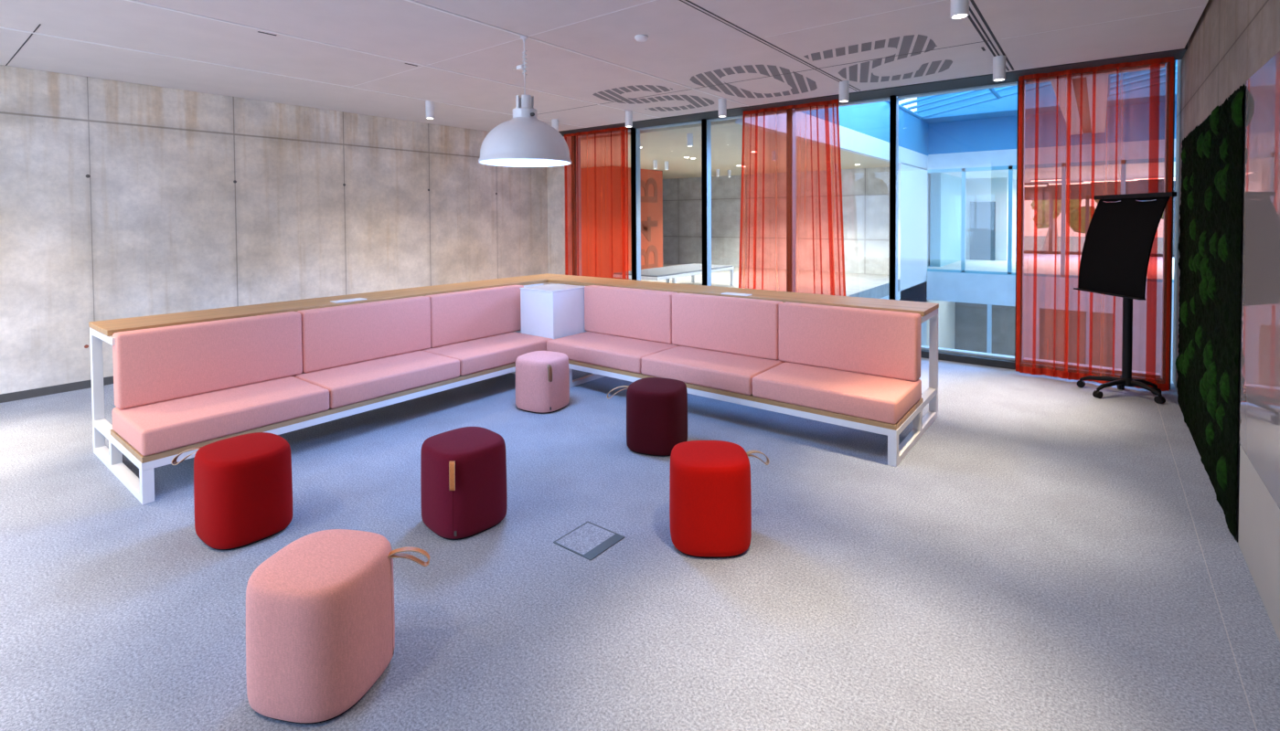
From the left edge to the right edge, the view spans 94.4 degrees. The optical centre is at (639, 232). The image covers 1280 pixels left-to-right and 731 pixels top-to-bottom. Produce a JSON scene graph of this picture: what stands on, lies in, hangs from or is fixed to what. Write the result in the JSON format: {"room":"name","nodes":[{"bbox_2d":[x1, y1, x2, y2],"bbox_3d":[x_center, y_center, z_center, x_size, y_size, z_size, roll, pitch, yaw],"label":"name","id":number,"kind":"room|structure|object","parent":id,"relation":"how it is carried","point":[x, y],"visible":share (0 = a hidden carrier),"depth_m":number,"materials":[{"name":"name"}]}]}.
{"room":"common room","nodes":[
{"label":"common room","id":0,"kind":"room"},
{"bbox_2d":[0,64,548,394],"bbox_3d":[-4.931,-0.174,6.365,0.303,3.300,11.220,1,2,38],"label":"wall","id":1,"kind":"structure","parent":0,"point":[119,199],"depth_m":6.44,"materials":[{"name":"concrete"}]},
{"bbox_2d":[0,376,113,403],"bbox_3d":[-4.922,1.444,6.151,0.012,0.075,10.820,1,2,38],"label":"baseboard","id":2,"kind":"structure","parent":1,"relation":"attached to","point":[87,384],"depth_m":5.47,"materials":[{"name":"grey metal"}]},
{"bbox_2d":[546,136,572,285],"bbox_3d":[-1.327,-0.289,10.288,0.590,3.300,0.200,1,2,38],"label":"column","id":3,"kind":"structure","parent":1,"relation":"attached to","point":[559,178],"depth_m":10.20,"materials":[{"name":"concrete"}]},
{"bbox_2d":[0,0,1208,131],"bbox_3d":[-1.876,-1.472,3.350,8.176,0.065,10.260,1,2,38],"label":"ceiling","id":4,"kind":"structure","parent":0,"point":[586,66],"depth_m":4.74,"materials":[{"name":"white paint"}]},
{"bbox_2d":[425,100,434,118],"bbox_3d":[-2.456,-1.427,6.928,0.096,0.200,0.096,1,2,38],"label":"ceiling spotlight","id":5,"kind":"object","parent":4,"relation":"attached to","point":[429,105],"visible":1,"depth_m":6.89,"materials":[{"name":"white metal"}]},
{"bbox_2d":[478,35,571,167],"bbox_3d":[-0.872,-1.000,4.490,0.698,0.954,0.698,1,2,38],"label":"pendant lamp","id":6,"kind":"object","parent":4,"relation":"hanging from","point":[524,140],"visible":1,"depth_m":4.29,"materials":[{"name":"white metal"}]},
{"bbox_2d":[551,118,558,131],"bbox_3d":[-1.186,-1.467,8.271,0.096,0.200,0.096,1,2,38],"label":"ceiling spotlight","id":7,"kind":"object","parent":4,"relation":"attached to","point":[554,122],"visible":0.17,"depth_m":8.23,"materials":[{"name":"white metal"}]},
{"bbox_2d":[564,127,628,279],"bbox_3d":[-0.718,-0.162,9.467,1.380,3.042,0.077,1,2,38],"label":"curtain","id":8,"kind":"object","parent":4,"relation":"hanging from","point":[619,128],"visible":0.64,"depth_m":9.05,"materials":[{"name":"red fabric"}]},
{"bbox_2d":[625,110,632,127],"bbox_3d":[-0.144,-1.458,7.640,0.096,0.200,0.096,1,2,38],"label":"ceiling spotlight","id":9,"kind":"object","parent":4,"relation":"attached to","point":[629,113],"visible":1,"depth_m":7.60,"materials":[{"name":"white metal"}]},
{"bbox_2d":[634,34,648,42],"bbox_3d":[0.011,-1.466,4.494,0.104,0.034,0.104,1,2,38],"label":"smoke detector","id":10,"kind":"object","parent":4,"relation":"attached to","point":[638,37],"visible":1,"depth_m":4.46,"materials":[{"name":"white plastic"}]},
{"bbox_2d":[718,98,726,117],"bbox_3d":[0.961,-1.447,6.910,0.096,0.200,0.096,1,2,38],"label":"ceiling spotlight","id":11,"kind":"object","parent":4,"relation":"attached to","point":[722,102],"visible":1,"depth_m":6.87,"materials":[{"name":"white metal"}]},
{"bbox_2d":[738,99,845,296],"bbox_3d":[1.893,-0.129,7.450,1.460,3.042,0.086,1,2,38],"label":"curtain","id":12,"kind":"object","parent":4,"relation":"hanging from","point":[744,112],"visible":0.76,"depth_m":7.36,"materials":[{"name":"red fabric"}]},
{"bbox_2d":[839,80,848,102],"bbox_3d":[2.079,-1.433,6.043,0.096,0.200,0.096,1,2,38],"label":"ceiling spotlight","id":13,"kind":"object","parent":4,"relation":"attached to","point":[843,85],"visible":1,"depth_m":6.00,"materials":[{"name":"white metal"}]},
{"bbox_2d":[558,42,1187,136],"bbox_3d":[1.489,-1.728,7.670,8.218,0.280,0.420,1,2,38],"label":"trim","id":14,"kind":"structure","parent":4,"relation":"attached to","point":[1178,54],"depth_m":6.50,"materials":[{"name":"grey metal"}]},
{"bbox_2d":[949,0,969,19],"bbox_3d":[1.881,-1.370,3.489,0.096,0.200,0.096,1,2,38],"label":"ceiling spotlight","id":15,"kind":"object","parent":4,"relation":"attached to","point":[959,9],"visible":1,"depth_m":3.46,"materials":[{"name":"white metal"}]},
{"bbox_2d":[992,55,1005,81],"bbox_3d":[3.110,-1.417,5.130,0.096,0.200,0.096,1,2,38],"label":"ceiling spotlight","id":16,"kind":"object","parent":4,"relation":"attached to","point":[998,61],"visible":1,"depth_m":5.09,"materials":[{"name":"white metal"}]},
{"bbox_2d":[1015,56,1173,391],"bbox_3d":[4.257,-0.099,5.616,1.167,3.042,0.090,1,2,38],"label":"curtain","id":17,"kind":"object","parent":4,"relation":"hanging from","point":[1022,369],"visible":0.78,"depth_m":5.31,"materials":[{"name":"red fabric"}]},
{"bbox_2d":[0,357,1279,730],"bbox_3d":[-1.593,1.645,3.752,8.818,0.250,11.100,1,2,38],"label":"floor","id":18,"kind":"structure","parent":0,"point":[1049,554],"depth_m":2.60,"materials":[{"name":"grey carpet"}]},
{"bbox_2d":[171,432,292,550],"bbox_3d":[-2.102,1.320,3.092,0.550,0.437,0.419,1,2,38],"label":"pouf","id":19,"kind":"object","parent":18,"relation":"on","point":[243,484],"visible":1,"depth_m":2.92,"materials":[{"name":"red fabric"}]},
{"bbox_2d":[88,273,574,504],"bbox_3d":[-1.977,1.029,5.396,1.253,0.906,4.289,1,2,38],"label":"bench sofa","id":20,"kind":"object","parent":18,"relation":"on","point":[183,381],"visible":0.92,"depth_m":4.29,"materials":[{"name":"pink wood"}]},
{"bbox_2d":[112,311,302,409],"bbox_3d":[-2.962,0.863,4.146,0.140,0.475,1.081,1,2,38],"label":"cushion","id":21,"kind":"object","parent":20,"relation":"on","point":[156,364],"depth_m":4.03,"materials":[{"name":"pink fabric"}]},
{"bbox_2d":[111,376,329,456],"bbox_3d":[-2.757,1.178,3.949,0.708,0.150,1.030,1,2,38],"label":"seat cushion","id":22,"kind":"object","parent":20,"relation":"on","point":[167,426],"depth_m":3.74,"materials":[{"name":"pink fabric"}]},
{"bbox_2d":[88,273,574,336],"bbox_3d":[-2.266,0.591,5.608,0.528,0.036,4.289,1,2,38],"label":"shelf","id":23,"kind":"object","parent":20,"relation":"attached to","point":[107,327],"depth_m":4.78,"materials":[{"name":"brown wood"}]},
{"bbox_2d":[330,298,366,303],"bbox_3d":[-2.487,0.582,5.060,0.120,0.010,0.260,1,2,38],"label":"panel","id":24,"kind":"object","parent":20,"relation":"on","point":[355,299],"visible":1,"depth_m":5.04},
{"bbox_2d":[297,296,430,373],"bbox_3d":[-2.292,0.838,5.011,0.140,0.475,1.101,1,2,38],"label":"cushion","id":25,"kind":"object","parent":20,"relation":"on","point":[337,336],"depth_m":4.90,"materials":[{"name":"pink fabric"}]},
{"bbox_2d":[291,351,459,408],"bbox_3d":[-2.111,1.155,4.780,0.708,0.150,1.068,1,2,38],"label":"seat cushion","id":26,"kind":"object","parent":20,"relation":"on","point":[353,384],"depth_m":4.60,"materials":[{"name":"pink fabric"}]},
{"bbox_2d":[426,285,523,348],"bbox_3d":[-1.612,0.813,5.887,0.140,0.475,1.112,1,2,38],"label":"cushion","id":27,"kind":"object","parent":20,"relation":"on","point":[463,315],"depth_m":5.77,"materials":[{"name":"pink fabric"}]},
{"bbox_2d":[419,331,552,376],"bbox_3d":[-1.453,1.130,5.629,0.708,0.150,1.074,1,2,38],"label":"seat cushion","id":28,"kind":"object","parent":20,"relation":"on","point":[482,355],"depth_m":5.40,"materials":[{"name":"pink fabric"}]},
{"bbox_2d":[519,283,586,339],"bbox_3d":[-0.905,0.881,6.188,0.491,0.613,0.479,1,2,38],"label":"box","id":29,"kind":"object","parent":20,"relation":"on","point":[552,311],"visible":0.84,"depth_m":6.01,"materials":[{"name":"white paint"}]},
{"bbox_2d":[245,529,429,725],"bbox_3d":[-1.052,1.339,2.053,0.504,0.437,0.403,0,1,10],"label":"pouf","id":30,"kind":"object","parent":18,"relation":"on","point":[320,615],"visible":1,"depth_m":1.90,"materials":[{"name":"pink fabric"}]},
{"bbox_2d":[420,426,507,540],"bbox_3d":[-0.935,1.312,3.147,0.413,0.437,0.400,1,2,38],"label":"pouf","id":31,"kind":"object","parent":18,"relation":"on","point":[464,493],"visible":1,"depth_m":3.00,"materials":[{"name":"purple fabric"}]},
{"bbox_2d":[515,351,569,414],"bbox_3d":[-0.829,1.266,5.047,0.423,0.437,0.401,0,2,25],"label":"pouf","id":32,"kind":"object","parent":18,"relation":"on","point":[542,378],"visible":1,"depth_m":4.88,"materials":[{"name":"pink fabric"}]},
{"bbox_2d":[553,522,625,560],"bbox_3d":[-0.252,1.529,2.945,0.252,0.004,0.252,1,2,38],"label":"floor hatch","id":33,"kind":"object","parent":18,"relation":"on","point":[589,540],"visible":1,"depth_m":2.94,"materials":[{"name":"carpet"}]},
{"bbox_2d":[571,128,636,286],"bbox_3d":[-0.562,-0.257,9.695,1.337,3.255,0.200,1,2,38],"label":"window","id":34,"kind":"structure","parent":18,"relation":"on","point":[576,197],"depth_m":10.00,"materials":[{"name":"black metal"}]},
{"bbox_2d":[607,377,687,457],"bbox_3d":[0.083,1.281,4.188,0.517,0.437,0.431,1,2,38],"label":"pouf","id":35,"kind":"object","parent":18,"relation":"on","point":[656,408],"visible":0.98,"depth_m":3.98,"materials":[{"name":"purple fabric"}]},
{"bbox_2d":[635,118,706,286],"bbox_3d":[0.454,-0.244,8.908,1.337,3.255,0.200,1,2,38],"label":"window","id":36,"kind":"structure","parent":18,"relation":"on","point":[703,122],"depth_m":8.65,"materials":[{"name":"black metal"}]},
{"bbox_2d":[669,440,769,558],"bbox_3d":[0.387,1.309,2.939,0.495,0.437,0.402,0,1,13],"label":"pouf","id":37,"kind":"object","parent":18,"relation":"on","point":[710,491],"visible":1,"depth_m":2.78,"materials":[{"name":"red fabric"}]},
{"bbox_2d":[546,276,938,467],"bbox_3d":[0.263,1.011,5.598,4.416,0.906,1.223,1,2,38],"label":"bench sofa","id":38,"kind":"object","parent":18,"relation":"on","point":[845,361],"visible":0.92,"depth_m":4.72,"materials":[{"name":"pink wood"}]},
{"bbox_2d":[546,331,679,373],"bbox_3d":[-0.243,1.123,5.660,1.154,0.150,0.696,1,2,38],"label":"seat cushion","id":39,"kind":"object","parent":38,"relation":"on","point":[606,351],"depth_m":5.45,"materials":[{"name":"pink fabric"}]},
{"bbox_2d":[584,285,677,343],"bbox_3d":[-0.108,0.803,5.905,1.106,0.475,0.150,1,2,38],"label":"cushion","id":40,"kind":"object","parent":38,"relation":"on","point":[639,314],"depth_m":5.81,"materials":[{"name":"pink fabric"}]},
{"bbox_2d":[641,345,784,395],"bbox_3d":[0.625,1.134,4.988,1.034,0.150,0.696,1,2,38],"label":"seat cushion","id":41,"kind":"object","parent":38,"relation":"on","point":[725,372],"depth_m":4.80,"materials":[{"name":"pink fabric"}]},
{"bbox_2d":[672,292,782,360],"bbox_3d":[0.751,0.815,5.239,1.059,0.475,0.150,1,2,38],"label":"cushion","id":42,"kind":"object","parent":38,"relation":"on","point":[745,326],"depth_m":5.15,"materials":[{"name":"pink fabric"}]},
{"bbox_2d":[721,292,752,296],"bbox_3d":[0.866,0.557,5.320,0.260,0.010,0.100,1,2,38],"label":"panel","id":43,"kind":"object","parent":38,"relation":"on","point":[729,293],"visible":1,"depth_m":5.31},
{"bbox_2d":[547,276,938,316],"bbox_3d":[0.663,0.571,5.726,3.951,0.036,0.511,1,2,38],"label":"shelf","id":44,"kind":"object","parent":38,"relation":"attached to","point":[924,309],"depth_m":5.29,"materials":[{"name":"brown wood"}]},
{"bbox_2d":[752,362,921,424],"bbox_3d":[1.440,1.144,4.356,1.020,0.150,0.696,1,2,38],"label":"seat cushion","id":45,"kind":"object","parent":38,"relation":"on","point":[870,398],"depth_m":4.16,"materials":[{"name":"pink fabric"}]},
{"bbox_2d":[778,301,921,381],"bbox_3d":[1.591,0.825,4.588,1.059,0.475,0.150,1,2,38],"label":"cushion","id":46,"kind":"object","parent":38,"relation":"on","point":[876,342],"depth_m":4.49,"materials":[{"name":"pink fabric"}]},
{"bbox_2d":[705,108,791,292],"bbox_3d":[1.469,-0.231,8.121,1.337,3.255,0.200,1,2,38],"label":"window","id":47,"kind":"structure","parent":18,"relation":"on","point":[788,112],"depth_m":7.80,"materials":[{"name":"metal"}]},
{"bbox_2d":[791,95,895,299],"bbox_3d":[2.478,-0.218,7.338,1.322,3.255,0.200,1,2,38],"label":"window","id":48,"kind":"structure","parent":18,"relation":"on","point":[892,99],"depth_m":6.89,"materials":[{"name":"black metal"}]},
{"bbox_2d":[895,79,1023,370],"bbox_3d":[3.474,-0.206,6.566,1.302,3.255,0.200,1,2,38],"label":"window","id":49,"kind":"structure","parent":18,"relation":"on","point":[987,359],"depth_m":6.24,"materials":[{"name":"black metal"}]},
{"bbox_2d":[1021,60,1175,389],"bbox_3d":[4.424,-0.194,5.829,1.207,3.255,0.200,1,2,38],"label":"window","id":50,"kind":"structure","parent":18,"relation":"on","point":[1071,368],"depth_m":5.55,"materials":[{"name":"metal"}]},
{"bbox_2d":[1073,192,1176,404],"bbox_3d":[4.209,0.559,5.194,0.678,1.782,0.771,1,2,38],"label":"flipchart","id":51,"kind":"object","parent":18,"relation":"on","point":[1120,237],"visible":1,"depth_m":5.19,"materials":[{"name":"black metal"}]},
{"bbox_2d":[1073,288,1145,300],"bbox_3d":[4.088,0.540,5.189,0.050,0.012,0.740,0,1,0],"label":"tray","id":52,"kind":"object","parent":51,"relation":"on","point":[1139,297],"depth_m":5.11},
{"bbox_2d":[580,118,889,179],"bbox_3d":[0.648,-1.896,15.166,9.400,0.345,9.760,1,2,38],"label":"ceiling","id":53,"kind":"structure","parent":0,"point":[668,144],"depth_m":12.46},
{"bbox_2d":[652,160,657,169],"bbox_3d":[0.359,-1.593,13.982,0.096,0.200,0.096,1,2,38],"label":"ceiling spotlight","id":54,"kind":"object","parent":53,"relation":"hanging from","point":[655,162],"visible":1,"depth_m":13.94,"materials":[{"name":"white metal"}]},
{"bbox_2d":[664,161,668,170],"bbox_3d":[0.640,-1.603,14.295,0.096,0.200,0.096,1,2,38],"label":"ceiling spotlight","id":55,"kind":"object","parent":53,"relation":"hanging from","point":[666,163],"visible":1,"depth_m":14.25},
{"bbox_2d":[686,133,693,146],"bbox_3d":[0.808,-1.490,9.585,0.096,0.200,0.096,1,2,38],"label":"ceiling spotlight","id":56,"kind":"object","parent":53,"relation":"hanging from","point":[689,136],"visible":1,"depth_m":9.54,"materials":[{"name":"white metal"}]},
{"bbox_2d":[715,169,719,176],"bbox_3d":[2.192,-1.669,16.671,0.096,0.200,0.096,1,2,38],"label":"ceiling spotlight","id":57,"kind":"object","parent":53,"relation":"hanging from","point":[717,170],"visible":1,"depth_m":16.63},
{"bbox_2d":[771,150,776,160],"bbox_3d":[2.745,-1.563,12.131,0.096,0.200,0.096,1,2,38],"label":"ceiling spotlight","id":58,"kind":"object","parent":53,"relation":"hanging from","point":[773,153],"visible":1,"depth_m":12.09,"materials":[{"name":"white metal"}]},
{"bbox_2d":[826,162,831,170],"bbox_3d":[4.731,-1.640,14.854,0.096,0.200,0.096,1,2,38],"label":"ceiling spotlight","id":59,"kind":"object","parent":53,"relation":"hanging from","point":[828,165],"visible":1,"depth_m":14.82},
{"bbox_2d":[833,163,837,171],"bbox_3d":[5.017,-1.650,15.190,0.096,0.200,0.096,1,2,38],"label":"ceiling spotlight","id":60,"kind":"object","parent":53,"relation":"hanging from","point":[835,165],"visible":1,"depth_m":15.15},
{"bbox_2d":[621,263,899,298],"bbox_3d":[0.707,1.381,15.214,9.500,0.300,9.760,1,2,38],"label":"floor","id":61,"kind":"structure","parent":0,"point":[864,285],"depth_m":14.70,"materials":[{"name":"white"}]},
{"bbox_2d":[580,165,662,278],"bbox_3d":[-1.175,-0.280,17.133,2.940,2.950,2.240,1,2,38],"label":"wall","id":62,"kind":"structure","parent":61,"relation":"on","point":[602,188],"depth_m":15.81,"materials":[{"name":"paint"}]},
{"bbox_2d":[612,263,733,286],"bbox_3d":[0.818,1.047,13.068,1.140,0.470,3.040,1,2,38],"label":"table","id":63,"kind":"object","parent":61,"relation":"on","point":[673,272],"visible":0.83,"depth_m":12.59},
{"bbox_2d":[662,167,889,275],"bbox_3d":[3.549,-0.354,18.948,9.380,2.955,0.300,1,2,38],"label":"wall","id":64,"kind":"structure","parent":0,"point":[865,191],"depth_m":18.14,"materials":[{"name":"concrete"}]},
{"bbox_2d":[800,101,928,345],"bbox_3d":[4.909,1.080,12.958,0.140,8.360,11.360,1,2,38],"label":"wall","id":65,"kind":"structure","parent":0,"point":[912,180],"depth_m":15.52,"materials":[{"name":"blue paint"}]},
{"bbox_2d":[735,111,927,169],"bbox_3d":[4.861,-1.888,12.848,0.140,0.420,11.260,1,2,38],"label":"trim","id":66,"kind":"structure","parent":65,"relation":"attached to","point":[809,128],"depth_m":11.16,"materials":[{"name":"white paint"}]},
{"bbox_2d":[986,304,1090,364],"bbox_3d":[13.711,3.627,13.457,13.750,3.140,0.100,1,2,38],"label":"window","id":67,"kind":"structure","parent":65,"relation":"in","point":[989,306],"depth_m":15.16,"materials":[{"name":"glass"}]},
{"bbox_2d":[927,271,1173,318],"bbox_3d":[13.734,1.636,13.496,13.800,0.840,0.320,1,2,38],"label":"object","id":68,"kind":"structure","parent":65,"relation":"attached to","point":[1045,293],"depth_m":15.78,"materials":[{"name":"stone"}]},
{"bbox_2d":[927,157,1175,282],"bbox_3d":[13.690,-0.271,13.362,13.745,2.980,0.100,1,2,38],"label":"window","id":69,"kind":"structure","parent":65,"relation":"in","point":[1123,163],"depth_m":15.94,"materials":[{"name":"grey metal"}]},
{"bbox_2d":[926,173,955,349],"bbox_3d":[10.079,1.576,20.204,0.200,6.960,5.800,1,2,38],"label":"wall","id":70,"kind":"structure","parent":0,"point":[946,310],"depth_m":20.66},
{"bbox_2d":[965,177,1002,260],"bbox_3d":[12.351,-0.473,21.674,1.550,2.960,0.200,1,2,38],"label":"wall","id":71,"kind":"structure","parent":0,"point":[976,189],"depth_m":21.40,"materials":[{"name":"white paint"}]},
{"bbox_2d":[929,172,961,266],"bbox_3d":[10.580,-0.430,20.328,0.300,2.960,4.100,1,2,38],"label":"trim","id":72,"kind":"structure","parent":71,"relation":"attached to","point":[945,211],"depth_m":19.17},
{"bbox_2d":[969,202,995,260],"bbox_3d":[12.400,-0.038,21.458,0.800,2.100,0.100,1,2,38],"label":"door","id":73,"kind":"structure","parent":71,"relation":"in","point":[982,214],"depth_m":21.41,"materials":[{"name":"glass"}]},
{"bbox_2d":[1002,177,1016,260],"bbox_3d":[14.617,-0.523,23.207,0.150,2.960,5.400,1,2,38],"label":"wall","id":74,"kind":"structure","parent":0,"point":[1005,180],"depth_m":21.12,"materials":[{"name":"white paint"}]},
{"bbox_2d":[1024,179,1175,257],"bbox_3d":[21.011,-0.520,21.506,12.160,2.960,0.150,1,2,38],"label":"window","id":75,"kind":"structure","parent":74,"relation":"in","point":[1073,191],"depth_m":23.80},
{"bbox_2d":[954,301,1113,367],"bbox_3d":[17.460,3.508,18.331,13.800,3.100,0.200,1,2,38],"label":"wall","id":76,"kind":"structure","parent":0,"point":[1062,333],"depth_m":20.69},
{"bbox_2d":[917,62,1177,154],"bbox_3d":[13.717,-3.453,13.389,13.800,2.500,0.280,1,2,38],"label":"wall","id":77,"kind":"structure","parent":0,"point":[1145,122],"depth_m":15.70,"materials":[{"name":"paint"}]},
{"bbox_2d":[927,138,1175,170],"bbox_3d":[13.719,-1.983,13.417,13.800,0.440,0.300,1,2,38],"label":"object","id":78,"kind":"structure","parent":77,"relation":"attached to","point":[1153,148],"depth_m":15.44,"materials":[{"name":"stone"}]},
{"bbox_2d":[921,91,1176,123],"bbox_3d":[13.329,-3.119,12.895,13.800,0.060,1.050,1,2,38],"label":"ceiling","id":79,"kind":"structure","parent":0,"point":[1156,97],"depth_m":15.29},
{"bbox_2d":[887,82,1051,119],"bbox_3d":[6.402,-3.384,11.954,3.460,0.723,8.985,1,2,38],"label":"window","id":80,"kind":"structure","parent":79,"relation":"in","point":[994,91],"depth_m":15.11,"materials":[{"name":"clear glass"}]},
{"bbox_2d":[1050,74,1108,135],"bbox_3d":[7.892,-2.711,10.574,0.700,0.700,11.100,1,2,38],"label":"roof beam","id":81,"kind":"structure","parent":79,"relation":"attached to","point":[1082,101],"depth_m":10.85,"materials":[{"name":"white paint"}]},
{"bbox_2d":[1107,60,1177,97],"bbox_3d":[9.681,-3.432,9.409,3.600,0.743,8.985,1,2,38],"label":"window","id":82,"kind":"structure","parent":81,"relation":"attached to","point":[1110,76],"depth_m":12.95,"materials":[{"name":"clear glass"}]},
{"bbox_2d":[927,253,1173,279],"bbox_3d":[17.142,1.500,17.887,13.800,0.860,10.800,1,2,38],"label":"floor","id":83,"kind":"structure","parent":0,"point":[1033,263],"depth_m":18.97,"materials":[{"name":"white"}]},
{"bbox_2d":[942,161,1175,183],"bbox_3d":[17.121,-2.059,17.802,13.800,0.340,10.800,1,2,38],"label":"ceiling","id":84,"kind":"structure","parent":0,"point":[1075,174],"depth_m":19.00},
{"bbox_2d":[1024,181,1046,186],"bbox_3d":[14.652,-1.842,22.129,0.900,0.272,0.180,1,2,38],"label":"lamp","id":85,"kind":"object","parent":84,"relation":"hanging from","point":[1043,185],"visible":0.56,"depth_m":21.98,"materials":[{"name":"silver metal"}]},
{"bbox_2d":[1030,172,1069,181],"bbox_3d":[12.793,-1.744,18.509,1.000,0.272,0.180,1,2,38],"label":"lamp","id":86,"kind":"object","parent":84,"relation":"hanging from","point":[1034,179],"visible":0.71,"depth_m":18.48,"materials":[{"name":"silver metal"}]},
{"bbox_2d":[1048,175,1090,184],"bbox_3d":[14.948,-1.808,20.634,1.200,0.272,0.180,1,2,38],"label":"lamp","id":87,"kind":"object","parent":84,"relation":"hanging from","point":[1051,183],"visible":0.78,"depth_m":20.55,"materials":[{"name":"silver metal"}]},
{"bbox_2d":[1083,171,1137,182],"bbox_3d":[15.204,-1.774,19.170,1.400,0.272,0.180,1,2,38],"label":"lamp","id":88,"kind":"object","parent":84,"relation":"hanging from","point":[1132,179],"visible":0.84,"depth_m":19.14,"materials":[{"name":"silver metal"}]},
{"bbox_2d":[1083,180,1137,182],"bbox_3d":[15.205,-1.644,19.173,1.360,0.012,0.140,1,2,38],"label":"diffuser","id":89,"kind":"object","parent":88,"relation":"attached to","point":[1084,181],"depth_m":19.23,"materials":[{"name":"white plastic"}]},
{"bbox_2d":[1132,176,1175,180],"bbox_3d":[15.644,-1.747,17.943,1.100,0.272,0.180,1,2,38],"label":"lamp","id":90,"kind":"object","parent":84,"relation":"hanging from","point":[1153,177],"visible":0.56,"depth_m":17.98,"materials":[{"name":"silver metal"}]},
{"bbox_2d":[1172,0,1279,392],"bbox_3d":[1.799,-0.088,1.147,0.300,3.300,11.220,1,2,38],"label":"wall","id":91,"kind":"structure","parent":0,"point":[1231,40],"depth_m":3.73,"materials":[{"name":"concrete"}]},
{"bbox_2d":[1175,84,1246,543],"bbox_3d":[3.726,0.365,3.940,0.066,2.237,2.729,1,2,38],"label":"panel","id":92,"kind":"object","parent":91,"relation":"attached to","point":[1210,244],"visible":1,"depth_m":3.42,"materials":[{"name":"green plant"}]},
{"bbox_2d":[1237,445,1279,641],"bbox_3d":[1.219,1.334,0.685,0.020,0.486,5.515,1,2,38],"label":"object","id":93,"kind":"structure","parent":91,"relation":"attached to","point":[1259,515],"depth_m":2.49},
{"bbox_2d":[1239,50,1279,509],"bbox_3d":[1.211,0.215,0.659,0.023,1.745,5.515,1,2,38],"label":"board","id":94,"kind":"object","parent":91,"relation":"attached to","point":[1260,356],"visible":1,"depth_m":2.50,"materials":[{"name":"glass"}]},
{"label":"outside","id":95,"kind":"structure","parent":0,"visible":0},
{"bbox_2d":[1024,235,1162,254],"bbox_3d":[40.827,1.392,44.514,70.000,0.200,59.700,1,2,38],"label":"lawn","id":96,"kind":"structure","parent":95,"point":[1030,242],"depth_m":53.70,"materials":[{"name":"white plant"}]},
{"bbox_2d":[1030,199,1081,251],"bbox_3d":[20.970,-1.132,29.858,3.120,5.846,5.141,0,1,10],"label":"tree","id":97,"kind":"object","parent":96,"relation":"on","point":[1040,218],"visible":0.11,"depth_m":29.05,"materials":[{"name":"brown plant"}]},
{"bbox_2d":[1066,199,1099,234],"bbox_3d":[32.595,-2.259,40.751,4.975,7.384,4.926,-1,1,-18],"label":"tree","id":98,"kind":"object","parent":96,"relation":"on","point":[1075,218],"visible":0.02,"depth_m":40.89,"materials":[{"name":"green plant"}]},
{"bbox_3d":[10.308,5.478,8.896,13.500,0.300,11.360,1,2,38],"label":"floor","id":99,"kind":"structure","parent":0,"visible":0},
{"bbox_2d":[1022,307,1039,362],"bbox_3d":[10.472,3.585,16.012,0.500,3.140,0.230,1,2,38],"label":"trim","id":100,"kind":"structure","parent":99,"relation":"on","point":[1030,315],"depth_m":15.85,"materials":[{"name":"stone"}]},
{"bbox_2d":[1112,313,1173,383],"bbox_3d":[12.428,3.610,14.496,1.350,3.140,0.230,1,2,38],"label":"wall","id":101,"kind":"structure","parent":99,"relation":"on","point":[1146,330],"depth_m":14.44,"materials":[{"name":"stone"}]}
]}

